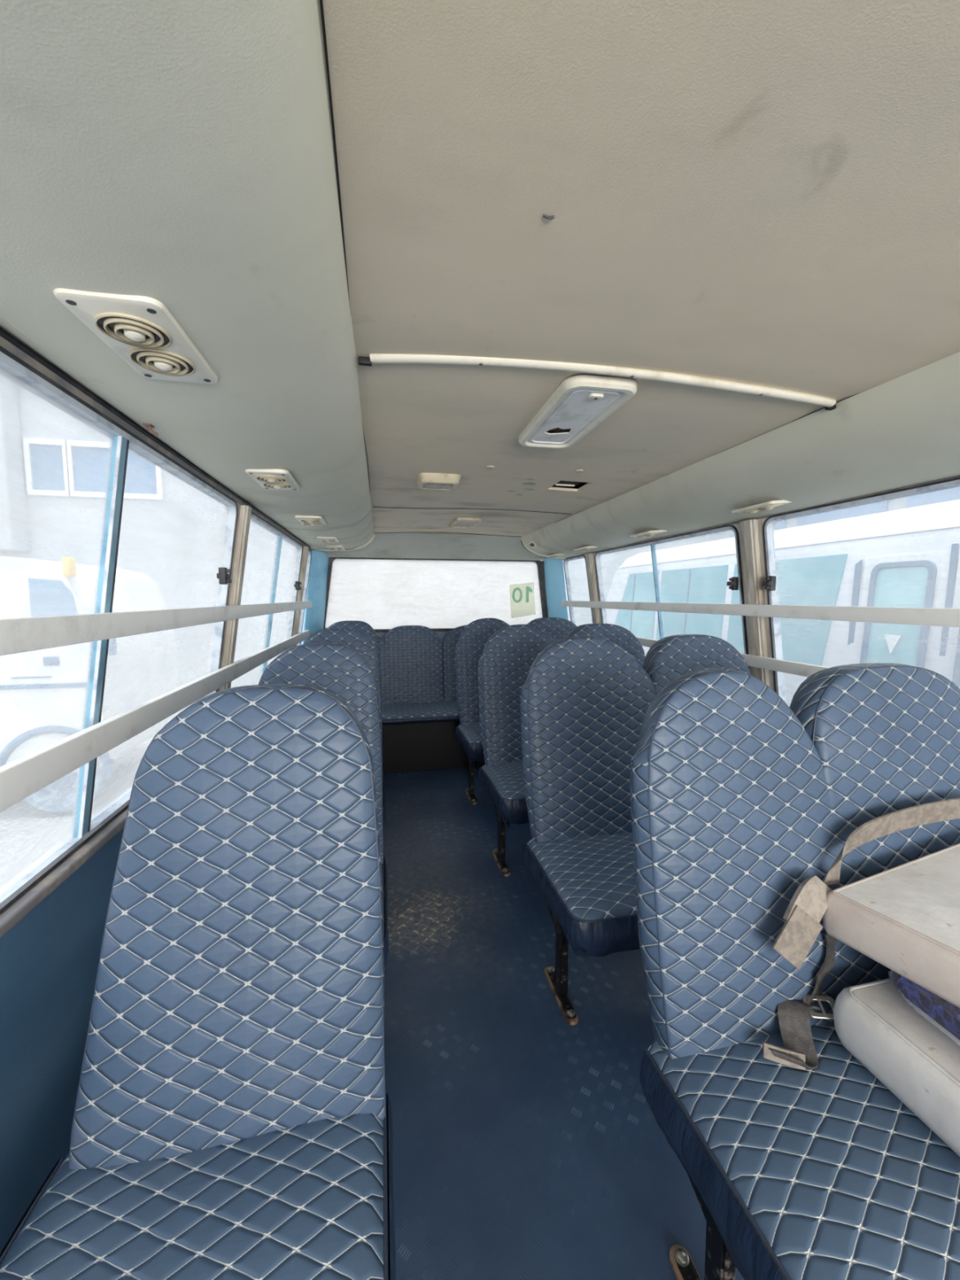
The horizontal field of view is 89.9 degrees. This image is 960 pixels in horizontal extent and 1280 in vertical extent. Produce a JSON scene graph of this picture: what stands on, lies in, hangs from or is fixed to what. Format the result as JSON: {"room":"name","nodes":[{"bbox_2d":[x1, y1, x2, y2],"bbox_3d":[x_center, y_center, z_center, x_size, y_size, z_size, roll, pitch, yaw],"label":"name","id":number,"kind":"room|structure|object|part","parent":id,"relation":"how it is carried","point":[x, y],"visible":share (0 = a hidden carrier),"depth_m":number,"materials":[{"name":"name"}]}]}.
{"room":"vehicle interior","nodes":[
{"label":"vehicle interior","id":0,"kind":"room"},
{"bbox_2d":[0,502,308,1253],"bbox_3d":[-0.776,0.403,0.809,0.215,1.652,6.520,-1,5,-12],"label":"wall","id":1,"kind":"structure","parent":0,"point":[49,959],"depth_m":0.96,"materials":[{"name":"blue plastic"}]},
{"bbox_2d":[53,288,217,383],"bbox_3d":[-0.473,-0.419,0.688,0.118,0.022,0.235,-1,5,-12],"label":"air vent","id":2,"kind":"object","parent":1,"relation":"attached to","point":[141,331],"visible":1,"depth_m":0.65,"materials":[{"name":"beige plastic"}]},
{"bbox_3d":[-0.464,-0.410,0.646,0.025,0.011,0.025,4,7,41],"label":"knob","id":3,"kind":"part","parent":2,"relation":"part of","materials":[{"name":"beige plastic"}]},
{"bbox_3d":[-0.481,-0.417,0.731,0.025,0.011,0.025,2,6,26],"label":"knob","id":4,"kind":"part","parent":2,"relation":"part of","materials":[{"name":"beige plastic"}]},
{"bbox_2d":[142,422,158,436],"bbox_3d":[-0.708,-0.453,1.035,0.023,0.024,0.023,-1,5,-12],"label":"coat hook","id":5,"kind":"object","parent":1,"relation":"attached to","point":[148,426],"visible":1,"depth_m":1.03,"materials":[{"name":"plastic"}]},
{"bbox_2d":[0,325,310,550],"bbox_3d":[-0.720,-0.483,0.767,0.068,0.120,6.470,-1,5,-12],"label":"trim","id":6,"kind":"structure","parent":1,"relation":"attached to","point":[4,343],"depth_m":0.94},
{"bbox_2d":[0,345,311,938],"bbox_3d":[-0.783,0.038,0.805,0.171,0.927,6.380,-1,5,-12],"label":"window","id":7,"kind":"structure","parent":1,"relation":"in","point":[24,891],"depth_m":1.03,"materials":[{"name":"metal"}]},
{"bbox_3d":[-0.742,0.043,0.595,0.135,0.873,0.972,-1,5,-12],"label":"pane","id":8,"kind":"part","parent":7,"relation":"part of","materials":[{"name":"clear glass"}]},
{"bbox_3d":[-0.875,0.472,1.010,0.058,0.024,1.780,-1,5,-12],"label":"sill","id":9,"kind":"part","parent":7,"relation":"part of","materials":[{"name":"grey metal"}]},
{"bbox_3d":[-0.926,-0.033,1.440,0.135,0.873,0.812,-1,5,-12],"label":"pane","id":10,"kind":"part","parent":7,"relation":"part of","materials":[{"name":"clear glass"}]},
{"bbox_3d":[-0.740,0.224,0.775,0.020,0.060,6.270,-1,5,-12],"label":"guard rail","id":11,"kind":"part","parent":7,"relation":"part of","materials":[{"name":"grey metal"}]},
{"bbox_3d":[-0.726,-0.014,0.813,0.020,0.052,6.380,-1,5,-12],"label":"guard rail","id":12,"kind":"part","parent":7,"relation":"part of","materials":[{"name":"grey metal"}]},
{"bbox_2d":[0,0,374,551],"bbox_3d":[-0.444,-0.496,0.706,0.501,0.159,6.242,-1,5,-12],"label":"air conditioning duct","id":13,"kind":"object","parent":1,"relation":"attached to","point":[181,155],"depth_m":0.50,"materials":[{"name":"plastic"}]},
{"bbox_3d":[-0.362,-0.310,-0.681,0.004,0.004,3.430,-1,5,-12],"label":"seam cord","id":14,"kind":"part","parent":13,"relation":"part of","materials":[{"name":"plastic"}]},
{"bbox_3d":[-0.203,-0.563,0.728,0.009,0.003,6.160,-1,5,-12],"label":"seam cord","id":15,"kind":"part","parent":13,"relation":"part of","materials":[{"name":"grey plastic"}]},
{"bbox_2d":[233,511,302,679],"bbox_3d":[-1.168,-0.130,2.674,0.171,0.927,1.394,-1,5,-12],"label":"window","id":16,"kind":"structure","parent":1,"relation":"in","point":[281,535],"depth_m":2.69,"materials":[{"name":"glass"}]},
{"bbox_3d":[-1.104,-0.114,2.351,0.135,0.873,0.712,-1,5,-12],"label":"pane","id":17,"kind":"part","parent":16,"relation":"part of","materials":[{"name":"clear glass"}]},
{"bbox_3d":[-1.169,-0.143,2.673,0.168,0.897,1.390,-1,5,-12],"label":"frame","id":18,"kind":"part","parent":16,"relation":"part of","materials":[{"name":"metal"}]},
{"bbox_2d":[244,469,299,490],"bbox_3d":[-0.639,-0.491,1.495,0.118,0.022,0.235,-1,5,-12],"label":"air vent","id":19,"kind":"object","parent":1,"relation":"attached to","point":[273,479],"visible":1,"depth_m":1.45,"materials":[{"name":"beige plastic"}]},
{"bbox_3d":[-0.630,-0.482,1.453,0.025,0.011,0.025,2,6,26],"label":"knob","id":20,"kind":"part","parent":19,"relation":"part of","materials":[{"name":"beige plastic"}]},
{"bbox_2d":[296,549,311,645],"bbox_3d":[-1.368,-0.218,3.645,0.171,0.927,0.284,-1,5,-12],"label":"window","id":21,"kind":"structure","parent":1,"relation":"in","point":[309,553],"depth_m":3.76,"materials":[{"name":"glass"}]},
{"bbox_2d":[294,515,326,525],"bbox_3d":[-0.804,-0.563,2.295,0.118,0.022,0.235,-1,5,-12],"label":"air vent","id":22,"kind":"object","parent":1,"relation":"attached to","point":[303,519],"visible":1,"depth_m":2.23,"materials":[{"name":"beige plastic"}]},
{"bbox_2d":[301,550,329,644],"bbox_3d":[-1.351,-0.107,3.900,0.164,1.215,0.298,2,6,24],"label":"trim","id":23,"kind":"structure","parent":1,"relation":"attached to","point":[313,617],"depth_m":3.85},
{"bbox_2d":[316,537,339,542],"bbox_3d":[-0.958,-0.631,3.046,0.118,0.022,0.235,-1,5,-12],"label":"air vent","id":24,"kind":"object","parent":1,"relation":"attached to","point":[328,540],"visible":0.99,"depth_m":2.98,"materials":[{"name":"beige plastic"}]},
{"bbox_2d":[326,545,345,550],"bbox_3d":[-1.063,-0.676,3.554,0.118,0.022,0.235,-1,5,-12],"label":"air vent","id":25,"kind":"object","parent":1,"relation":"attached to","point":[339,547],"visible":0.99,"depth_m":3.48,"materials":[{"name":"beige plastic"}]},
{"bbox_2d":[309,533,547,560],"bbox_3d":[-0.296,-0.775,3.980,2.160,0.188,0.253,-1,5,-12],"label":"trim","id":26,"kind":"structure","parent":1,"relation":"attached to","point":[386,545],"depth_m":3.98,"materials":[{"name":"plastic"}]},
{"bbox_2d":[300,631,449,698],"bbox_3d":[-0.335,0.421,4.253,2.430,1.000,0.060,-1,5,-12],"label":"wall","id":27,"kind":"structure","parent":0,"point":[442,634],"depth_m":4.18,"materials":[{"name":"blue plastic"}]},
{"bbox_2d":[323,556,546,632],"bbox_3d":[-0.354,-0.392,4.161,1.960,0.639,0.070,-1,5,-12],"label":"window","id":28,"kind":"structure","parent":27,"relation":"in","point":[409,591],"depth_m":4.13,"materials":[{"name":"clear glass"}]},
{"bbox_2d":[509,582,535,617],"bbox_3d":[0.383,-0.357,4.313,0.252,0.324,0.021,-1,5,-12],"label":"sticker","id":29,"kind":"object","parent":28,"relation":"attached to","point":[522,595],"visible":1,"depth_m":4.31,"materials":[{"name":"paper"}]},
{"bbox_2d":[328,557,548,617],"bbox_3d":[-0.338,-0.385,4.169,2.271,0.620,0.061,-1,5,-12],"label":"trim","id":30,"kind":"structure","parent":27,"relation":"attached to","point":[541,562],"depth_m":4.33,"materials":[{"name":"black rubber"}]},
{"bbox_2d":[382,766,744,1279],"bbox_3d":[0.307,1.231,1.158,2.520,0.060,6.520,-1,5,-12],"label":"floor","id":31,"kind":"structure","parent":0,"point":[528,1143],"depth_m":1.30,"materials":[{"name":"plastic"}]},
{"bbox_2d":[0,684,395,1279],"bbox_3d":[-0.382,0.674,0.644,0.522,1.142,0.626,-1,5,-12],"label":"seat","id":32,"kind":"object","parent":31,"relation":"on","point":[232,1120],"visible":1,"depth_m":0.76,"materials":[{"name":"leather"}]},
{"bbox_2d":[0,1113,383,1279],"bbox_3d":[-0.367,0.817,0.584,0.495,0.073,0.450,-1,5,-12],"label":"cushion","id":33,"kind":"object","parent":32,"relation":"on","point":[286,1196],"depth_m":0.66,"materials":[{"name":"leather"}]},
{"bbox_3d":[-0.406,0.457,0.824,0.469,0.742,0.228,-1,5,-12],"label":"backrest","id":34,"kind":"part","parent":32,"relation":"part of","materials":[{"name":"leather"}]},
{"bbox_2d":[257,643,388,969],"bbox_3d":[-0.542,0.604,1.422,0.522,1.142,0.626,-1,5,-12],"label":"seat","id":35,"kind":"object","parent":31,"relation":"on","point":[341,669],"visible":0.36,"depth_m":1.60,"materials":[{"name":"leather"}]},
{"bbox_3d":[-0.566,0.387,1.602,0.469,0.742,0.228,-1,5,-12],"label":"backrest","id":36,"kind":"part","parent":35,"relation":"part of","materials":[{"name":"leather"}]},
{"bbox_2d":[304,628,386,826],"bbox_3d":[-0.702,0.534,2.200,0.522,1.142,0.626,-1,5,-12],"label":"seat","id":37,"kind":"object","parent":31,"relation":"on","point":[357,639],"visible":0.17,"depth_m":2.39,"materials":[{"name":"leather"}]},
{"bbox_3d":[-0.726,0.317,2.380,0.469,0.742,0.228,-1,5,-12],"label":"backrest","id":38,"kind":"part","parent":37,"relation":"part of","materials":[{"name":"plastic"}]},
{"bbox_2d":[326,620,384,763],"bbox_3d":[-0.862,0.464,2.977,0.522,1.142,0.626,-1,5,-12],"label":"seat","id":39,"kind":"object","parent":31,"relation":"on","point":[362,626],"visible":0.16,"depth_m":3.17,"materials":[{"name":"leather"}]},
{"bbox_3d":[-0.886,0.247,3.157,0.469,0.742,0.228,-1,5,-12],"label":"backrest","id":40,"kind":"part","parent":39,"relation":"part of","materials":[{"name":"plastic"}]},
{"bbox_2d":[309,625,484,773],"bbox_3d":[-0.248,0.428,3.804,2.260,1.067,0.575,-1,5,-12],"label":"bench","id":41,"kind":"object","parent":31,"relation":"on","point":[419,725],"visible":0.2,"depth_m":3.83,"materials":[{"name":"leather"}]},
{"bbox_3d":[-0.837,0.216,3.875,1.075,0.657,0.163,-1,5,-12],"label":"backrest","id":42,"kind":"part","parent":41,"relation":"part of","materials":[{"name":"plastic"}]},
{"bbox_2d":[382,700,458,719],"bbox_3d":[-0.245,0.540,3.800,2.220,0.075,0.520,-1,5,-12],"label":"cushion","id":43,"kind":"object","parent":41,"relation":"on","point":[391,709],"depth_m":3.61,"materials":[{"name":"leather"}]},
{"bbox_3d":[0.238,0.196,4.095,1.106,0.657,0.163,-1,5,-12],"label":"backrest","id":44,"kind":"part","parent":41,"relation":"part of","materials":[{"name":"plastic"}]},
{"bbox_2d":[454,617,577,804],"bbox_3d":[0.345,0.439,3.209,0.987,1.152,0.628,-1,5,-12],"label":"seat","id":45,"kind":"object","parent":31,"relation":"on","point":[473,640],"visible":0.34,"depth_m":3.27,"materials":[{"name":"leather"}]},
{"bbox_2d":[457,722,481,742],"bbox_3d":[0.360,0.587,3.148,0.960,0.072,0.450,-1,5,-12],"label":"cushion","id":46,"kind":"object","parent":45,"relation":"on","point":[468,732],"depth_m":3.05,"materials":[{"name":"leather"}]},
{"bbox_3d":[-0.055,0.859,3.112,0.028,0.308,0.052,-1,5,-12],"label":"leg","id":47,"kind":"part","parent":45,"relation":"part of","materials":[{"name":"black metal"}]},
{"bbox_3d":[-0.057,1.019,3.132,0.042,0.010,0.230,-1,5,-12],"label":"foot plate","id":48,"kind":"part","parent":45,"relation":"part of","materials":[{"name":"brown metal"}]},
{"bbox_3d":[0.304,0.222,3.385,0.962,0.752,0.229,-1,5,-12],"label":"backrest","id":49,"kind":"part","parent":45,"relation":"part of","materials":[{"name":"plastic"}]},
{"bbox_2d":[477,623,645,876],"bbox_3d":[0.505,0.508,2.432,0.987,1.152,0.628,-1,5,-12],"label":"seat","id":50,"kind":"object","parent":31,"relation":"on","point":[506,660],"visible":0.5,"depth_m":2.49,"materials":[{"name":"leather"}]},
{"bbox_3d":[0.103,1.089,2.354,0.042,0.010,0.230,-1,5,-12],"label":"foot plate","id":51,"kind":"part","parent":50,"relation":"part of","materials":[{"name":"black metal"}]},
{"bbox_3d":[0.105,0.929,2.334,0.028,0.308,0.052,-1,5,-12],"label":"leg","id":52,"kind":"part","parent":50,"relation":"part of","materials":[{"name":"black metal"}]},
{"bbox_2d":[481,760,525,799],"bbox_3d":[0.520,0.658,2.371,0.960,0.077,0.450,-1,5,-12],"label":"cushion","id":53,"kind":"object","parent":50,"relation":"on","point":[502,780],"depth_m":2.25,"materials":[{"name":"leather"}]},
{"bbox_3d":[0.464,0.292,2.608,0.962,0.752,0.229,-1,5,-12],"label":"backrest","id":54,"kind":"part","parent":50,"relation":"part of","materials":[{"name":"plastic"}]},
{"bbox_2d":[520,634,751,1025],"bbox_3d":[0.665,0.578,1.654,0.987,1.152,0.628,-1,5,-12],"label":"seat","id":55,"kind":"object","parent":31,"relation":"on","point":[585,700],"visible":0.55,"depth_m":1.71,"materials":[{"name":"leather"}]},
{"bbox_3d":[0.263,1.159,1.577,0.042,0.010,0.230,-1,5,-12],"label":"foot plate","id":56,"kind":"part","parent":55,"relation":"part of","materials":[{"name":"black metal"}]},
{"bbox_3d":[0.265,0.999,1.557,0.028,0.308,0.052,-1,5,-12],"label":"leg","id":57,"kind":"part","parent":55,"relation":"part of","materials":[{"name":"black metal"}]},
{"bbox_2d":[526,831,637,922],"bbox_3d":[0.680,0.725,1.593,0.960,0.072,0.450,-1,5,-12],"label":"cushion","id":58,"kind":"object","parent":55,"relation":"on","point":[585,877],"depth_m":1.48,"materials":[{"name":"leather"}]},
{"bbox_3d":[0.624,0.362,1.830,0.962,0.752,0.229,-1,5,-12],"label":"backrest","id":59,"kind":"part","parent":55,"relation":"part of","materials":[{"name":"leather"}]},
{"bbox_2d":[630,662,959,1279],"bbox_3d":[0.825,0.651,0.876,0.987,1.146,0.627,-1,5,-12],"label":"seat","id":60,"kind":"object","parent":31,"relation":"on","point":[740,796],"visible":0.86,"depth_m":0.93,"materials":[{"name":"leather"}]},
{"bbox_3d":[0.412,1.224,0.849,0.042,0.010,0.233,-1,5,-12],"label":"foot plate","id":61,"kind":"part","parent":60,"relation":"part of","materials":[{"name":"black metal"}]},
{"bbox_3d":[0.415,1.064,0.829,0.028,0.308,0.052,-1,5,-12],"label":"leg","id":62,"kind":"part","parent":60,"relation":"part of","materials":[{"name":"black metal"}]},
{"bbox_3d":[0.783,0.435,1.052,0.960,0.747,0.228,-1,5,-12],"label":"backrest","id":63,"kind":"part","parent":60,"relation":"part of","materials":[{"name":"leather"}]},
{"bbox_2d":[762,933,836,1070],"bbox_3d":[0.618,0.661,0.907,0.234,0.188,0.084,-3,6,-34],"label":"belt","id":64,"kind":"object","parent":60,"relation":"on","point":[799,1051],"visible":0.94,"depth_m":0.90,"materials":[{"name":"fabric"}]},
{"bbox_2d":[645,1022,959,1279],"bbox_3d":[0.840,0.798,0.816,0.960,0.077,0.450,-1,5,-12],"label":"cushion","id":65,"kind":"object","parent":60,"relation":"on","point":[823,1172],"depth_m":0.73,"materials":[{"name":"leather"}]},
{"bbox_2d":[832,977,959,1156],"bbox_3d":[0.929,0.710,0.711,0.476,0.110,0.516,-1,5,-12],"label":"seat pad","id":66,"kind":"object","parent":60,"relation":"on","point":[917,1062],"visible":0.89,"depth_m":0.79,"materials":[{"name":"beige leather"}]},
{"bbox_3d":[0.929,0.657,0.706,0.422,0.003,0.461,-1,5,-12],"label":"panel","id":67,"kind":"part","parent":66,"relation":"part of","materials":[{"name":"beige leather"}]},
{"bbox_2d":[888,969,959,1045],"bbox_3d":[0.955,0.618,0.703,0.412,0.076,0.449,-1,5,-12],"label":"velvet cushion","id":68,"kind":"object","parent":66,"relation":"on","point":[944,1015],"visible":0.57,"depth_m":0.79,"materials":[{"name":"blue fabric"}]},
{"bbox_2d":[822,843,959,1008],"bbox_3d":[0.983,0.504,0.755,0.437,0.147,0.600,-3,6,-28],"label":"seat pad","id":69,"kind":"object","parent":68,"relation":"on","point":[905,917],"visible":0.98,"depth_m":0.85,"materials":[{"name":"beige leather"}]},
{"bbox_2d":[772,875,832,969],"bbox_3d":[0.615,0.529,0.904,0.170,0.142,0.040,-3,6,-28],"label":"tab","id":70,"kind":"object","parent":69,"relation":"attached to","point":[808,904],"visible":0.94,"depth_m":0.89,"materials":[{"name":"grey fabric"}]},
{"bbox_2d":[822,797,959,885],"bbox_3d":[0.905,0.408,0.990,0.470,0.146,0.046,-1,5,-9],"label":"strap","id":71,"kind":"object","parent":69,"relation":"attached to","point":[948,809],"visible":0.98,"depth_m":0.98,"materials":[{"name":"beige fabric"}]},
{"bbox_3d":[0.983,0.461,0.751,0.405,0.058,0.565,-3,6,-28],"label":"panel","id":72,"kind":"part","parent":69,"relation":"part of","materials":[{"name":"beige leather"}]},
{"bbox_2d":[318,0,959,537],"bbox_3d":[0.384,-0.591,0.846,1.252,0.044,6.200,-1,5,-12],"label":"ceiling","id":73,"kind":"structure","parent":0,"point":[760,193],"depth_m":0.64,"materials":[{"name":"plastic"}]},
{"bbox_2d":[416,472,461,490],"bbox_3d":[-0.179,-0.674,2.055,0.180,0.036,0.165,-1,5,-12],"label":"recessed light","id":74,"kind":"object","parent":73,"relation":"in","point":[425,481],"visible":1,"depth_m":1.99,"materials":[{"name":"plastic"}]},
{"bbox_2d":[448,517,481,528],"bbox_3d":[-0.103,-0.791,3.259,0.171,0.020,0.362,-1,5,-12],"label":"recessed light","id":75,"kind":"object","parent":73,"relation":"in","point":[459,522],"visible":1,"depth_m":3.22,"materials":[{"name":"plastic"}]},
{"bbox_2d":[551,482,588,488],"bbox_3d":[0.310,-0.607,0.978,2.160,0.167,6.690,-1,5,-12],"label":"trim","id":76,"kind":"structure","parent":73,"relation":"attached to","point":[574,487],"depth_m":2.53,"materials":[{"name":"black plastic"}]},
{"bbox_2d":[518,374,636,448],"bbox_3d":[0.250,-0.616,1.344,0.191,0.025,0.476,-1,5,-12],"label":"recessed light","id":77,"kind":"object","parent":73,"relation":"in","point":[580,403],"visible":1,"depth_m":1.26,"materials":[{"name":"beige plastic"}]},
{"bbox_2d":[588,392,603,400],"bbox_3d":[0.283,-0.594,1.173,0.034,0.008,0.026,-1,5,-11],"label":"switch","id":78,"kind":"object","parent":77,"relation":"attached to","point":[592,396],"depth_m":1.17,"materials":[{"name":"beige plastic"}]},
{"bbox_2d":[358,354,836,410],"bbox_3d":[0.335,-0.600,1.103,1.196,0.032,0.066,-1,5,-12],"label":"trim","id":79,"kind":"structure","parent":73,"relation":"attached to","point":[829,404],"depth_m":1.06,"materials":[{"name":"beige plastic"}]},
{"bbox_2d":[584,517,774,690],"bbox_3d":[1.412,0.378,1.257,0.211,1.622,6.520,-1,5,-12],"label":"pillar","id":80,"kind":"structure","parent":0,"point":[750,531],"depth_m":2.08,"materials":[{"name":"grey metal"}]},
{"bbox_2d":[528,541,536,547],"bbox_3d":[0.419,-0.763,3.851,0.034,0.041,0.130,-1,5,-12],"label":"louvre slot","id":81,"kind":"object","parent":80,"relation":"attached to","point":[532,544],"visible":1,"depth_m":3.85,"materials":[{"name":"beige plastic"}]},
{"bbox_2d":[546,553,564,557],"bbox_3d":[0.621,-0.683,3.900,0.110,0.027,0.210,-1,5,-12],"label":"air vent","id":82,"kind":"object","parent":80,"relation":"attached to","point":[557,554],"visible":0.98,"depth_m":3.84,"materials":[{"name":"beige plastic"}]},
{"bbox_2d":[543,557,568,619],"bbox_3d":[0.709,-0.145,4.321,0.298,1.215,0.164,5,7,42],"label":"trim","id":83,"kind":"structure","parent":80,"relation":"attached to","point":[554,576],"depth_m":4.26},
{"bbox_2d":[563,555,593,624],"bbox_3d":[0.845,-0.233,3.986,0.166,0.897,0.464,-1,5,-12],"label":"window","id":84,"kind":"structure","parent":80,"relation":"in","point":[566,561],"depth_m":4.16,"materials":[{"name":"glass"}]},
{"bbox_2d":[573,546,598,551],"bbox_3d":[0.737,-0.633,3.334,0.110,0.027,0.210,-1,5,-12],"label":"air vent","id":85,"kind":"object","parent":80,"relation":"attached to","point":[588,548],"visible":1,"depth_m":3.27,"materials":[{"name":"beige plastic"}]},
{"bbox_2d":[630,529,666,537],"bbox_3d":[0.896,-0.563,2.563,0.110,0.027,0.210,-1,5,-12],"label":"air vent","id":86,"kind":"object","parent":80,"relation":"attached to","point":[651,533],"visible":0.99,"depth_m":2.51,"materials":[{"name":"beige plastic"}]},
{"bbox_2d":[594,524,750,670],"bbox_3d":[1.069,-0.135,2.896,0.166,0.897,1.459,-1,5,-12],"label":"window","id":87,"kind":"structure","parent":80,"relation":"in","point":[735,583],"depth_m":2.69,"materials":[{"name":"metal"}]},
{"bbox_2d":[520,351,959,559],"bbox_3d":[1.169,-0.510,1.036,0.436,0.194,6.242,-1,5,-12],"label":"air conditioning duct","id":88,"kind":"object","parent":80,"relation":"attached to","point":[902,431],"depth_m":1.45,"materials":[{"name":"plastic"}]},
{"bbox_3d":[0.971,-0.585,0.967,0.009,0.003,6.160,-1,5,-12],"label":"seam cord","id":89,"kind":"part","parent":88,"relation":"part of","materials":[{"name":"grey plastic"}]},
{"bbox_2d":[560,476,959,702],"bbox_3d":[1.410,0.014,1.240,0.166,0.897,6.350,-1,5,-12],"label":"window","id":90,"kind":"structure","parent":80,"relation":"in","point":[771,584],"depth_m":1.89,"materials":[{"name":"metal"}]},
{"bbox_3d":[1.348,-0.051,1.221,0.020,0.050,6.350,-1,5,-12],"label":"guard rail","id":91,"kind":"part","parent":90,"relation":"part of","materials":[{"name":"grey metal"}]},
{"bbox_3d":[1.382,0.173,1.207,0.020,0.048,6.270,-1,5,-12],"label":"guard rail","id":92,"kind":"part","parent":90,"relation":"part of","materials":[{"name":"grey metal"}]},
{"bbox_2d":[562,475,959,560],"bbox_3d":[1.349,-0.491,1.192,0.068,0.120,6.470,-1,5,-12],"label":"trim","id":93,"kind":"structure","parent":80,"relation":"attached to","point":[958,476],"depth_m":1.92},
{"bbox_2d":[731,499,791,513],"bbox_3d":[1.053,-0.495,1.797,0.110,0.027,0.210,-1,5,-12],"label":"air vent","id":94,"kind":"object","parent":80,"relation":"attached to","point":[775,504],"visible":1,"depth_m":1.75,"materials":[{"name":"beige plastic"}]},
{"label":"outside","id":95,"kind":"structure","parent":0,"visible":0},
{"bbox_2d":[0,713,177,888],"bbox_3d":[-1.205,1.565,6.042,60.000,0.200,40.000,-1,5,-12],"label":"ground","id":96,"kind":"structure","parent":95,"point":[27,832],"depth_m":4.23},
{"bbox_2d":[0,555,178,813],"bbox_3d":[-5.848,0.382,4.580,5.160,2.339,1.980,-1,5,-12],"label":"truck","id":97,"kind":"object","parent":96,"relation":"on","point":[43,691],"visible":0.64,"depth_m":4.26,"materials":[{"name":"white paint"}]},
{"bbox_3d":[-3.756,0.184,4.212,0.120,0.080,0.025,-1,5,-12],"label":"door handle","id":98,"kind":"part","parent":97,"relation":"part of","materials":[{"name":"grey plastic"}]},
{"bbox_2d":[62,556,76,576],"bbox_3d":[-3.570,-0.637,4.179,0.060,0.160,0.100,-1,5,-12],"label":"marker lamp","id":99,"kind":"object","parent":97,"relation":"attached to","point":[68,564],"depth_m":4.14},
{"bbox_2d":[107,638,116,655],"bbox_3d":[-3.279,0.055,4.192,0.270,0.364,0.247,-1,5,-12],"label":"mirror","id":100,"kind":"object","parent":97,"relation":"attached to","point":[112,651],"depth_m":4.10,"materials":[{"name":"white"}]},
{"bbox_2d":[0,374,537,713],"bbox_3d":[-6.118,-1.507,7.830,15.200,5.600,0.800,-1,5,-12],"label":"building","id":101,"kind":"structure","parent":96,"relation":"on","point":[54,466],"depth_m":7.84,"materials":[{"name":"white paint"}]},
{"bbox_3d":[-6.797,-2.708,7.572,0.470,0.720,0.010,-1,5,-12],"label":"pane","id":102,"kind":"part","parent":101,"relation":"part of","materials":[{"name":"glass"}]},
{"bbox_3d":[-6.175,-2.720,7.699,0.600,0.720,0.010,-1,5,-12],"label":"pane","id":103,"kind":"part","parent":101,"relation":"part of","materials":[{"name":"glass"}]},
{"bbox_3d":[-5.562,-2.731,7.824,0.570,0.720,0.010,-1,5,-12],"label":"pane","id":104,"kind":"part","parent":101,"relation":"part of","materials":[{"name":"glass"}]},
{"bbox_2d":[563,529,734,626],"bbox_3d":[3.638,-0.758,10.110,4.800,3.700,0.300,-1,5,-12],"label":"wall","id":105,"kind":"structure","parent":96,"relation":"on","point":[611,562],"depth_m":9.68,"materials":[{"name":"white paint"}]},
{"bbox_2d":[605,499,959,706],"bbox_3d":[3.576,0.367,3.459,2.123,2.650,8.250,-1,5,-12],"label":"minibus","id":106,"kind":"object","parent":96,"relation":"on","point":[909,557],"visible":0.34,"depth_m":3.45,"materials":[{"name":"white paint"}]},
{"bbox_3d":[2.616,-0.032,3.037,0.062,0.858,0.320,-1,5,-12],"label":"pane","id":107,"kind":"part","parent":106,"relation":"part of","materials":[{"name":"clear glass"}]},
{"bbox_3d":[2.632,0.396,3.078,0.078,1.860,0.500,-1,5,-12],"label":"door","id":108,"kind":"part","parent":106,"relation":"part of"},
{"bbox_3d":[2.739,0.443,2.561,0.078,1.860,0.480,-1,5,-12],"label":"door","id":109,"kind":"part","parent":106,"relation":"part of","materials":[{"name":"white metal"}]},
{"bbox_2d":[773,486,959,530],"bbox_3d":[6.808,-0.922,7.468,0.440,4.500,16.000,-1,5,-12],"label":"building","id":110,"kind":"structure","parent":96,"relation":"on","point":[950,494],"depth_m":7.86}
]}

